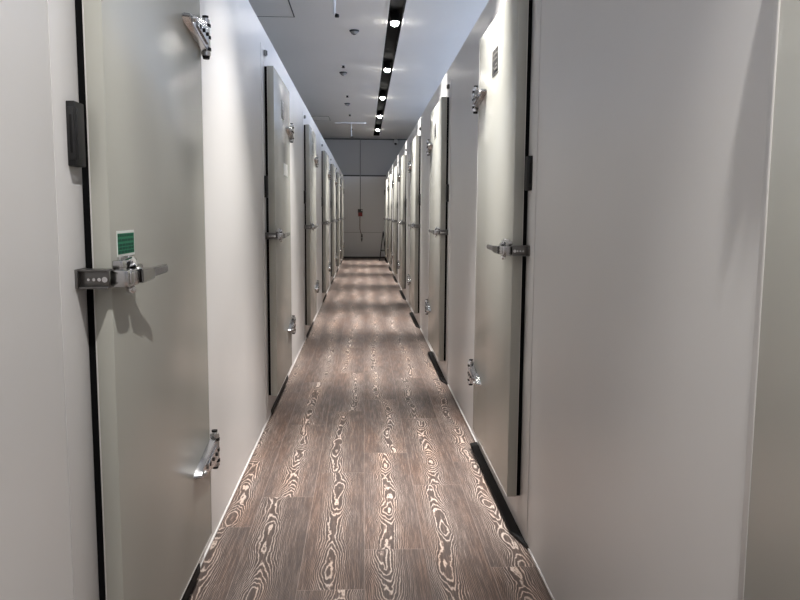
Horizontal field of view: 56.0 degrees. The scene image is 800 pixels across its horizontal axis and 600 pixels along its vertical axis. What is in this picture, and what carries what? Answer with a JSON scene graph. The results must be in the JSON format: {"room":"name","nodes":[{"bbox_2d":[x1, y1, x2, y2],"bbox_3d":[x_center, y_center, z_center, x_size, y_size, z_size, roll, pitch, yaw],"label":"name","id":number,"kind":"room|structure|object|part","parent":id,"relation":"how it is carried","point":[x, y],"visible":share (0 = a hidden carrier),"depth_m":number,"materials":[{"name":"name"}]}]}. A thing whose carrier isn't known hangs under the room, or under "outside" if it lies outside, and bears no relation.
{"room":"cold storage corridor","nodes":[
{"label":"cold storage corridor","id":0,"kind":"room"},
{"bbox_2d":[343,176,385,256],"bbox_3d":[-1.073,-2.505,22.833,1.291,2.455,0.010,0,7,-3],"label":"end panel","id":1,"kind":"object","parent":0,"point":[372,188],"visible":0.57,"depth_m":22.82,"materials":[{"name":"white metal"}]},
{"bbox_2d":[358,209,362,240],"bbox_3d":[-1.201,-2.260,22.802,0.147,0.975,0.105,0,7,-3],"label":"alarm box","id":2,"kind":"object","parent":1,"relation":"attached to","point":[360,211],"visible":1,"depth_m":22.74,"materials":[{"name":"red plastic"}]},
{"bbox_2d":[360,139,360,208],"bbox_3d":[-1.195,-3.777,22.664,0.022,2.120,0.022,0,7,-3],"label":"conduit","id":3,"kind":"object","parent":1,"relation":"attached to","point":[360,139],"visible":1,"depth_m":22.65,"materials":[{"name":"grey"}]},
{"bbox_2d":[324,139,406,174],"bbox_3d":[-1.096,-3.071,22.873,7.200,3.570,0.200,0,7,-3],"label":"wall","id":4,"kind":"structure","parent":0,"point":[377,156],"depth_m":22.63,"materials":[{"name":"grey paint"}]},
{"bbox_2d":[343,256,384,257],"bbox_3d":[-1.081,-1.305,22.966,1.291,0.040,0.020,0,7,-3],"label":"baseboard","id":5,"kind":"structure","parent":4,"relation":"attached to","point":[343,256],"depth_m":22.95,"materials":[{"name":"grey"}]},
{"bbox_2d":[343,232,384,232],"bbox_3d":[-1.076,-2.054,22.879,1.291,0.012,0.002,0,7,-3],"label":"trim","id":6,"kind":"structure","parent":4,"relation":"attached to","point":[343,232],"depth_m":22.88,"materials":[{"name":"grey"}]},
{"bbox_2d":[343,175,385,176],"bbox_3d":[-1.087,-3.744,22.689,3.200,0.040,0.012,0,7,-3],"label":"trim","id":7,"kind":"structure","parent":4,"relation":"attached to","point":[343,175],"depth_m":22.69,"materials":[{"name":"grey metal"}]},
{"bbox_2d":[323,138,406,139],"bbox_3d":[-1.079,-4.816,22.557,7.200,0.030,0.030,0,7,-3],"label":"trim","id":8,"kind":"structure","parent":4,"relation":"attached to","point":[323,138],"depth_m":22.54,"materials":[{"name":"grey metal"}]},
{"bbox_2d":[188,258,551,599],"bbox_3d":[-0.490,0.237,10.182,7.200,0.100,26.200,0,7,-3],"label":"floor","id":9,"kind":"structure","parent":0,"point":[364,479],"depth_m":3.71,"materials":[{"name":"brown wood"}]},
{"bbox_2d":[379,231,385,260],"bbox_3d":[-0.495,-1.553,21.666,0.200,0.840,0.300,0,7,-3],"label":"folding stand","id":10,"kind":"object","parent":9,"relation":"on","point":[383,231],"visible":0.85,"depth_m":21.54,"materials":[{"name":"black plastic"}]},
{"bbox_3d":[-0.536,-1.549,21.664,0.118,0.832,0.300,0,7,-3],"label":"panel","id":11,"kind":"part","parent":10,"relation":"part of","materials":[{"name":"black plastic"}]},
{"bbox_2d":[410,312,419,328],"bbox_3d":[0.184,0.253,9.587,0.045,0.014,1.429,0,7,-3],"label":"threshold","id":12,"kind":"object","parent":9,"relation":"on","point":[411,313],"visible":1,"depth_m":9.48,"materials":[{"name":"black plastic"}]},
{"bbox_2d":[428,351,447,384],"bbox_3d":[0.325,0.590,6.659,0.045,0.014,1.429,0,7,-3],"label":"threshold","id":13,"kind":"object","parent":9,"relation":"on","point":[435,364],"visible":1,"depth_m":6.55,"materials":[{"name":"black plastic"}]},
{"bbox_2d":[470,442,528,549],"bbox_3d":[0.465,0.926,3.737,0.045,0.014,1.429,0,7,-3],"label":"threshold","id":14,"kind":"object","parent":9,"relation":"on","point":[510,522],"visible":1,"depth_m":3.56,"materials":[{"name":"black plastic"}]},
{"bbox_2d":[257,0,488,138],"bbox_3d":[-0.461,-3.417,9.662,7.200,0.140,26.000,0,7,-3],"label":"ceiling","id":15,"kind":"structure","parent":0,"point":[312,46],"depth_m":10.60,"materials":[{"name":"white paint"}]},
{"bbox_2d":[248,0,294,16],"bbox_3d":[-1.585,-3.165,8.040,0.824,0.006,1.054,0,7,-3],"label":"ceiling hatch","id":16,"kind":"object","parent":15,"relation":"attached to","point":[262,8],"visible":0.58,"depth_m":8.22,"materials":[{"name":"grey"}]},
{"bbox_2d":[311,116,329,120],"bbox_3d":[-2.062,-4.286,17.779,0.804,0.006,0.764,0,7,-3],"label":"ceiling hatch","id":17,"kind":"object","parent":15,"relation":"attached to","point":[315,118],"visible":0.59,"depth_m":17.76,"materials":[{"name":"grey metal"}]},
{"bbox_2d":[333,0,338,17],"bbox_3d":[-0.620,-2.884,7.144,0.076,0.387,0.069,4,8,31],"label":"pole","id":18,"kind":"object","parent":15,"relation":"hanging from","point":[334,1],"visible":1,"depth_m":7.15,"materials":[{"name":"white metal"}]},
{"bbox_2d":[335,122,365,137],"bbox_3d":[-1.214,-4.196,18.535,0.770,0.387,0.070,0,7,-3],"label":"pole","id":19,"kind":"object","parent":15,"relation":"hanging from","point":[351,123],"visible":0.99,"depth_m":18.51,"materials":[{"name":"white metal"}]},
{"bbox_2d":[349,29,358,34],"bbox_3d":[-0.558,-3.268,9.201,0.123,0.052,0.123,0,7,-3],"label":"smoke detector","id":20,"kind":"object","parent":15,"relation":"attached to","point":[353,31],"visible":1,"depth_m":9.16,"materials":[{"name":"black plastic"}]},
{"bbox_2d":[373,0,407,135],"bbox_3d":[-0.083,-3.364,9.243,0.207,0.146,25.120,0,7,-3],"label":"channel","id":21,"kind":"object","parent":15,"relation":"attached to","point":[392,35],"visible":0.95,"depth_m":10.75,"materials":[{"name":"black metal"}]},
{"bbox_2d":[377,110,381,117],"bbox_3d":[-0.467,-4.251,17.245,0.116,0.170,0.116,0,7,-3],"label":"ceiling spotlight","id":22,"kind":"object","parent":21,"relation":"attached to","point":[379,112],"visible":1,"depth_m":17.20,"materials":[{"name":"black plastic"}]},
{"bbox_2d":[380,91,385,99],"bbox_3d":[-0.333,-3.931,14.466,0.116,0.170,0.116,0,7,-3],"label":"ceiling spotlight","id":23,"kind":"object","parent":21,"relation":"attached to","point":[382,93],"visible":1,"depth_m":14.42,"materials":[{"name":"black plastic"}]},
{"bbox_2d":[383,61,390,72],"bbox_3d":[-0.198,-3.607,11.648,0.116,0.170,0.116,0,7,-3],"label":"ceiling spotlight","id":24,"kind":"object","parent":21,"relation":"attached to","point":[386,65],"visible":1,"depth_m":11.61,"materials":[{"name":"black plastic"}]},
{"bbox_2d":[390,10,399,25],"bbox_3d":[-0.060,-3.276,8.770,0.116,0.170,0.116,0,7,-3],"label":"ceiling spotlight","id":25,"kind":"object","parent":21,"relation":"attached to","point":[394,15],"visible":1,"depth_m":8.73,"materials":[{"name":"black plastic"}]},
{"bbox_2d":[0,0,773,599],"bbox_3d":[-0.477,-1.030,9.936,6.800,2.475,26.000,0,7,-3],"label":"wall","id":26,"kind":"structure","parent":0,"point":[652,115],"depth_m":1.83,"materials":[{"name":"white paint"}]},
{"bbox_2d":[66,101,85,166],"bbox_3d":[-0.690,-0.352,1.603,0.023,0.135,0.058,0,7,-3],"label":"switch","id":27,"kind":"object","parent":26,"relation":"attached to","point":[74,110],"visible":1,"depth_m":1.58,"materials":[{"name":"black plastic"}]},
{"bbox_2d":[47,0,219,599],"bbox_3d":[-0.662,-0.088,2.180,0.135,2.370,1.270,0,7,-3],"label":"door","id":28,"kind":"structure","parent":26,"relation":"in","point":[142,451],"depth_m":1.84,"materials":[{"name":"grey metal"}]},
{"bbox_2d":[117,232,133,254],"bbox_3d":[-0.649,-0.135,1.784,0.001,0.048,0.122,0,7,-3],"label":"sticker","id":29,"kind":"object","parent":28,"relation":"on","point":[125,240],"depth_m":1.78,"materials":[{"name":"green"}]},
{"bbox_3d":[-0.602,-0.065,1.826,0.030,0.036,0.131,2,7,12],"label":"lever","id":30,"kind":"part","parent":28,"relation":"part of","materials":[{"name":"silver metal"}]},
{"bbox_2d":[181,563,199,599],"bbox_3d":[-0.732,1.071,2.305,0.009,0.036,1.080,0,7,-3],"label":"threshold","id":31,"kind":"object","parent":28,"relation":"attached to","point":[193,580],"visible":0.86,"depth_m":2.71,"materials":[{"name":"black plastic"}]},
{"bbox_2d":[264,176,268,197],"bbox_3d":[-0.840,-0.712,4.728,0.023,0.135,0.058,0,7,-3],"label":"switch","id":32,"kind":"object","parent":26,"relation":"attached to","point":[266,190],"visible":1,"depth_m":4.71,"materials":[{"name":"black plastic"}]},
{"bbox_2d":[200,259,342,567],"bbox_3d":[-1.106,0.190,10.046,0.004,0.010,26.000,0,7,-3],"label":"baseboard","id":33,"kind":"structure","parent":26,"relation":"attached to","point":[342,259],"depth_m":3.74,"materials":[{"name":"white plastic"}]},
{"bbox_2d":[260,42,295,422],"bbox_3d":[-0.812,-0.448,5.306,0.135,2.370,1.270,0,7,-3],"label":"door","id":34,"kind":"structure","parent":26,"relation":"in","point":[277,129],"depth_m":4.91,"materials":[{"name":"grey metal"}]},
{"bbox_3d":[-0.878,-0.448,5.303,0.002,2.370,1.270,0,7,-3],"label":"casing","id":35,"kind":"part","parent":34,"relation":"part of","materials":[{"name":"white metal"}]},
{"bbox_2d":[271,375,287,414],"bbox_3d":[-0.890,0.692,5.600,0.009,0.036,1.080,0,7,-3],"label":"threshold","id":36,"kind":"object","parent":34,"relation":"attached to","point":[286,379],"visible":0.98,"depth_m":5.49,"materials":[{"name":"black plastic"}]},
{"bbox_3d":[-0.812,-1.314,5.216,0.001,0.112,0.150,0,7,-3],"label":"plate","id":37,"kind":"part","parent":34,"relation":"part of","materials":[{"name":"grey"}]},
{"bbox_2d":[247,0,341,172],"bbox_3d":[-1.109,-2.266,9.763,0.035,0.012,26.000,0,7,-3],"label":"trim","id":38,"kind":"structure","parent":26,"relation":"on","point":[247,0],"depth_m":5.60,"materials":[{"name":"white plastic"}]},
{"bbox_2d":[302,112,318,340],"bbox_3d":[-0.960,-0.805,8.402,0.135,2.370,1.270,0,7,-3],"label":"door","id":39,"kind":"structure","parent":26,"relation":"in","point":[310,159],"depth_m":7.98,"materials":[{"name":"grey metal"}]},
{"bbox_3d":[-1.026,-0.805,8.399,0.002,2.370,1.270,0,7,-3],"label":"casing","id":40,"kind":"part","parent":39,"relation":"part of","materials":[{"name":"white metal"}]},
{"bbox_2d":[306,321,313,337],"bbox_3d":[-1.039,0.336,8.696,0.009,0.036,1.080,0,7,-3],"label":"threshold","id":41,"kind":"object","parent":39,"relation":"attached to","point":[313,321],"visible":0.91,"depth_m":8.59,"materials":[{"name":"black plastic"}]},
{"bbox_2d":[321,143,330,301],"bbox_3d":[-1.116,-1.178,11.647,0.135,2.370,1.270,0,7,-3],"label":"door","id":42,"kind":"structure","parent":26,"relation":"in","point":[325,172],"depth_m":11.22,"materials":[{"name":"grey metal"}]},
{"bbox_3d":[-1.182,-1.178,11.644,0.002,2.370,1.270,0,7,-3],"label":"casing","id":43,"kind":"part","parent":42,"relation":"part of","materials":[{"name":"white metal"}]},
{"bbox_2d":[330,158,337,284],"bbox_3d":[-1.256,-1.515,14.574,0.135,2.370,1.270,0,7,-3],"label":"door","id":44,"kind":"structure","parent":26,"relation":"in","point":[333,181],"depth_m":14.13,"materials":[{"name":"grey metal"}]},
{"bbox_3d":[-1.322,-1.515,14.571,0.002,2.370,1.270,0,7,-3],"label":"casing","id":45,"kind":"part","parent":44,"relation":"part of","materials":[{"name":"white metal"}]},
{"bbox_2d":[336,169,341,271],"bbox_3d":[-1.392,-1.841,17.402,0.135,2.370,1.270,0,7,-3],"label":"door","id":46,"kind":"structure","parent":26,"relation":"in","point":[338,187],"depth_m":16.96,"materials":[{"name":"grey metal"}]},
{"bbox_2d":[340,176,344,262],"bbox_3d":[-1.525,-2.160,20.181,0.135,2.370,1.270,0,7,-3],"label":"door","id":47,"kind":"structure","parent":26,"relation":"in","point":[342,243],"depth_m":19.76,"materials":[{"name":"grey metal"}]},
{"bbox_2d":[383,176,388,260],"bbox_3d":[-0.413,-2.262,21.129,0.135,2.370,1.270,0,7,-3],"label":"door","id":48,"kind":"structure","parent":26,"relation":"in","point":[387,180],"depth_m":20.70,"materials":[{"name":"grey metal"}]},
{"bbox_2d":[386,169,392,268],"bbox_3d":[-0.273,-1.925,18.202,0.135,2.370,1.270,0,7,-3],"label":"door","id":49,"kind":"structure","parent":26,"relation":"in","point":[389,187],"depth_m":17.80,"materials":[{"name":"grey metal"}]},
{"bbox_3d":[-0.207,-1.925,18.205,0.002,2.370,1.270,0,7,-3],"label":"casing","id":50,"kind":"part","parent":49,"relation":"part of","materials":[{"name":"white metal"}]},
{"bbox_2d":[391,160,398,281],"bbox_3d":[-0.133,-1.588,15.275,0.135,2.370,1.270,0,7,-3],"label":"door","id":51,"kind":"structure","parent":26,"relation":"in","point":[394,255],"depth_m":14.87,"materials":[{"name":"grey metal"}]},
{"bbox_3d":[-0.066,-1.588,15.278,0.002,2.370,1.270,0,7,-3],"label":"casing","id":52,"kind":"part","parent":51,"relation":"part of","materials":[{"name":"white metal"}]},
{"bbox_2d":[397,148,406,297],"bbox_3d":[0.008,-1.251,12.347,0.135,2.370,1.270,0,7,-3],"label":"door","id":53,"kind":"structure","parent":26,"relation":"in","point":[402,176],"depth_m":11.92,"materials":[{"name":"grey metal"}]},
{"bbox_3d":[0.074,-1.251,12.351,0.002,2.370,1.270,0,7,-3],"label":"casing","id":54,"kind":"part","parent":53,"relation":"part of","materials":[{"name":"white metal"}]},
{"bbox_2d":[407,125,421,325],"bbox_3d":[0.148,-0.914,9.420,0.135,2.370,1.270,0,7,-3],"label":"door","id":55,"kind":"structure","parent":26,"relation":"in","point":[415,163],"depth_m":9.02,"materials":[{"name":"grey metal"}]},
{"bbox_3d":[0.214,-0.914,9.423,0.002,2.370,1.270,0,7,-3],"label":"casing","id":56,"kind":"part","parent":55,"relation":"part of","materials":[{"name":"white metal"}]},
{"bbox_2d":[425,79,451,382],"bbox_3d":[0.289,-0.577,6.493,0.135,2.370,1.270,0,7,-3],"label":"door","id":57,"kind":"structure","parent":26,"relation":"in","point":[439,143],"depth_m":6.09,"materials":[{"name":"grey metal"}]},
{"bbox_2d":[387,0,489,173],"bbox_3d":[0.215,-2.265,9.827,0.035,0.012,26.000,0,7,-3],"label":"trim","id":58,"kind":"structure","parent":26,"relation":"on","point":[489,0],"depth_m":5.56,"materials":[{"name":"white plastic"}]},
{"bbox_2d":[446,184,448,201],"bbox_3d":[0.372,-0.841,5.920,0.023,0.135,0.058,0,7,-3],"label":"switch","id":59,"kind":"object","parent":26,"relation":"attached to","point":[447,185],"visible":1,"depth_m":5.90,"materials":[{"name":"black plastic"}]},
{"bbox_2d":[386,259,553,599],"bbox_3d":[0.180,0.192,10.108,0.004,0.010,26.000,0,7,-3],"label":"baseboard","id":60,"kind":"structure","parent":26,"relation":"attached to","point":[536,565],"depth_m":3.03,"materials":[{"name":"white plastic"}]},
{"bbox_2d":[467,0,541,542],"bbox_3d":[0.429,-0.241,3.570,0.135,2.370,1.270,0,7,-3],"label":"door","id":61,"kind":"structure","parent":26,"relation":"in","point":[505,101],"depth_m":3.21,"materials":[{"name":"grey metal"}]},
{"bbox_3d":[0.403,-0.218,3.212,0.030,0.036,0.131,-2,7,-18],"label":"lever","id":62,"kind":"part","parent":61,"relation":"part of","materials":[{"name":"silver metal"}]},
{"bbox_3d":[0.440,-1.106,3.481,0.001,0.112,0.150,0,7,-3],"label":"plate","id":63,"kind":"part","parent":61,"relation":"part of","materials":[{"name":"grey metal"}]},
{"bbox_2d":[525,156,532,190],"bbox_3d":[0.513,-0.504,2.998,0.023,0.135,0.058,0,7,-3],"label":"switch","id":64,"kind":"object","parent":26,"relation":"attached to","point":[528,159],"visible":1,"depth_m":2.98,"materials":[{"name":"black plastic"}]},
{"bbox_2d":[738,0,799,599],"bbox_3d":[0.569,0.095,0.648,0.135,2.370,1.270,0,7,-3],"label":"door","id":65,"kind":"structure","parent":26,"relation":"in","point":[769,569],"depth_m":1.11,"materials":[{"name":"grey metal"}]},
{"bbox_3d":[0.635,0.096,0.651,0.002,2.370,1.270,0,7,-3],"label":"casing","id":66,"kind":"part","parent":65,"relation":"part of","materials":[{"name":"white metal"}]}
]}

